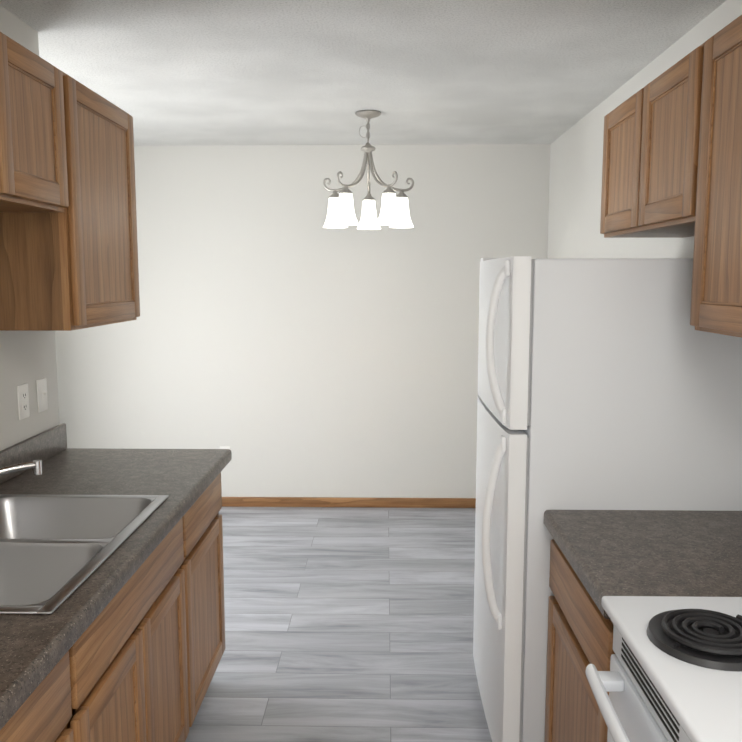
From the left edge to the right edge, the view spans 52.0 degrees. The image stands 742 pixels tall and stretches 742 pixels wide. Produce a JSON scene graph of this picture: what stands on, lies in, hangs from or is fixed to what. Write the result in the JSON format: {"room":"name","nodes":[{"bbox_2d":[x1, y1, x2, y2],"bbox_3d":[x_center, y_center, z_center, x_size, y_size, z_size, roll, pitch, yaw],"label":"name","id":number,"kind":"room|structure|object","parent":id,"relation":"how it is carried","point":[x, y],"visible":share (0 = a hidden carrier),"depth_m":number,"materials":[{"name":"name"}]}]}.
{"room":"kitchen","nodes":[
{"label":"kitchen","id":0,"kind":"room"},
{"bbox_2d":[0,5,57,450],"bbox_3d":[-1.762,0.273,0.630,1.115,2.400,4.390,0,7,1],"label":"wall","id":1,"kind":"structure","parent":0,"point":[28,357],"depth_m":2.55,"materials":[{"name":"white paint"}]},
{"bbox_2d":[17,383,29,419],"bbox_3d":[-1.161,0.102,2.544,0.009,0.115,0.070,0,7,1],"label":"electrical outlet","id":2,"kind":"object","parent":1,"relation":"attached to","point":[23,401],"visible":1,"depth_m":2.54,"materials":[{"name":"white plastic"}]},
{"bbox_2d":[0,32,68,211],"bbox_3d":[-1.010,-0.587,1.719,0.338,0.385,0.768,0,7,1],"label":"upper cabinet","id":3,"kind":"object","parent":1,"relation":"attached to","point":[33,168],"visible":1,"depth_m":1.89,"materials":[{"name":"brown wood"}]},
{"bbox_2d":[36,378,47,412],"bbox_3d":[-1.154,0.085,2.684,0.017,0.115,0.070,0,7,1],"label":"light switch","id":4,"kind":"object","parent":1,"relation":"attached to","point":[42,400],"visible":1,"depth_m":2.68,"materials":[{"name":"white plastic"}]},
{"bbox_2d":[0,70,139,330],"bbox_3d":[-0.997,-0.505,2.407,0.338,0.715,0.575,0,7,1],"label":"upper cabinet","id":5,"kind":"object","parent":1,"relation":"attached to","point":[74,266],"visible":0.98,"depth_m":2.20,"materials":[{"name":"brown wood"}]},
{"bbox_2d":[53,331,59,424],"bbox_3d":[-2.193,-0.131,3.950,0.120,2.400,2.280,0,7,1],"label":"wall","id":6,"kind":"structure","parent":0,"point":[56,377],"depth_m":5.11,"materials":[{"name":"white paint"}]},
{"bbox_2d":[55,144,549,497],"bbox_3d":[-0.480,-0.272,5.108,3.500,2.400,0.120,0,7,1],"label":"wall","id":7,"kind":"structure","parent":0,"point":[278,338],"depth_m":5.04,"materials":[{"name":"white paint"}]},
{"bbox_2d":[220,446,229,462],"bbox_3d":[-0.989,0.568,5.155,0.070,0.115,0.009,0,7,1],"label":"electrical outlet","id":8,"kind":"object","parent":7,"relation":"attached to","point":[224,447],"visible":0.08,"depth_m":5.15,"materials":[{"name":"white"}]},
{"bbox_2d":[222,497,475,507],"bbox_3d":[-0.481,0.893,5.183,3.259,0.068,0.012,0,7,1],"label":"baseboard","id":9,"kind":"structure","parent":7,"relation":"attached to","point":[348,502],"depth_m":5.17,"materials":[{"name":"brown wood"}]},
{"bbox_2d":[185,507,491,741],"bbox_3d":[-0.546,1.372,1.949,3.500,0.100,6.790,0,7,1],"label":"floor","id":10,"kind":"structure","parent":0,"point":[349,624],"depth_m":3.38,"materials":[{"name":"plastic"}]},
{"bbox_2d":[0,638,83,741],"bbox_3d":[-0.891,0.965,1.272,0.602,0.868,0.526,0,7,1],"label":"base cabinet","id":11,"kind":"object","parent":10,"relation":"on","point":[54,711],"depth_m":1.42,"materials":[{"name":"brown wood"}]},
{"bbox_2d":[80,472,224,741],"bbox_3d":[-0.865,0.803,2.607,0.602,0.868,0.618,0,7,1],"label":"base cabinet","id":12,"kind":"object","parent":10,"relation":"on","point":[139,661],"depth_m":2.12,"materials":[{"name":"brown wood"}]},
{"bbox_2d":[0,423,231,729],"bbox_3d":[-0.867,0.417,1.618,0.634,0.144,2.512,0,7,1],"label":"countertop","id":13,"kind":"structure","parent":12,"relation":"on","point":[34,648],"depth_m":2.26,"materials":[{"name":"laminate"}]},
{"bbox_2d":[0,460,42,474],"bbox_3d":[-1.008,0.330,1.861,0.278,0.155,0.324,0,7,1],"label":"faucet","id":14,"kind":"object","parent":13,"relation":"on","point":[35,466],"visible":1,"depth_m":1.98,"materials":[{"name":"silver metal"}]},
{"bbox_2d":[0,494,168,613],"bbox_3d":[-0.876,0.498,1.857,0.552,0.175,0.789,0,7,1],"label":"sink","id":15,"kind":"object","parent":13,"relation":"in","point":[56,551],"visible":0.75,"depth_m":1.85,"materials":[{"name":"silver metal"}]},
{"bbox_2d":[545,539,614,741],"bbox_3d":[0.787,0.892,1.871,0.592,0.867,0.584,0,7,1],"label":"base cabinet","id":16,"kind":"object","parent":10,"relation":"on","point":[580,632],"visible":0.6,"depth_m":1.87,"materials":[{"name":"brown wood"}]},
{"bbox_2d":[544,510,741,618],"bbox_3d":[0.779,0.393,1.811,0.609,0.144,0.589,0,7,1],"label":"countertop","id":17,"kind":"structure","parent":16,"relation":"on","point":[690,553],"depth_m":1.80,"materials":[{"name":"laminate"}]},
{"bbox_2d":[473,256,741,741],"bbox_3d":[0.696,0.438,2.496,0.744,1.618,0.750,0,7,1],"label":"fridge","id":18,"kind":"object","parent":10,"relation":"on","point":[609,384],"visible":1,"depth_m":2.09,"materials":[{"name":"white metal"}]},
{"bbox_2d":[585,596,741,741],"bbox_3d":[0.731,0.864,1.180,0.655,1.086,0.777,0,7,1],"label":"stove","id":19,"kind":"object","parent":10,"relation":"on","point":[674,674],"visible":1,"depth_m":1.30,"materials":[{"name":"white metal"}]},
{"bbox_2d":[0,0,725,145],"bbox_3d":[-0.546,-1.110,1.647,3.500,0.100,6.790,0,7,1],"label":"ceiling","id":20,"kind":"structure","parent":0,"point":[281,72],"depth_m":3.01,"materials":[{"name":"white paint"}]},
{"bbox_2d":[323,110,413,229],"bbox_3d":[-0.015,-1.052,3.995,0.486,0.582,0.471,0,7,1],"label":"chandelier","id":21,"kind":"object","parent":20,"relation":"hanging from","point":[394,212],"visible":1,"depth_m":3.95,"materials":[{"name":"silver metal"}]},
{"bbox_2d":[547,0,741,258],"bbox_3d":[1.143,0.142,1.705,0.120,2.400,6.670,0,7,1],"label":"wall","id":22,"kind":"structure","parent":0,"point":[575,179],"depth_m":3.84,"materials":[{"name":"white paint"}]},
{"bbox_2d":[600,43,703,237],"bbox_3d":[0.945,-0.632,2.250,0.298,0.425,0.829,0,7,1],"label":"upper cabinet","id":23,"kind":"object","parent":22,"relation":"attached to","point":[650,156],"visible":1,"depth_m":2.15,"materials":[{"name":"brown wood"}]},
{"bbox_2d":[690,15,741,337],"bbox_3d":[0.932,-0.421,1.634,0.298,0.695,0.441,0,7,1],"label":"upper cabinet","id":24,"kind":"object","parent":22,"relation":"attached to","point":[716,299],"visible":1,"depth_m":1.72,"materials":[{"name":"brown wood"}]}
]}

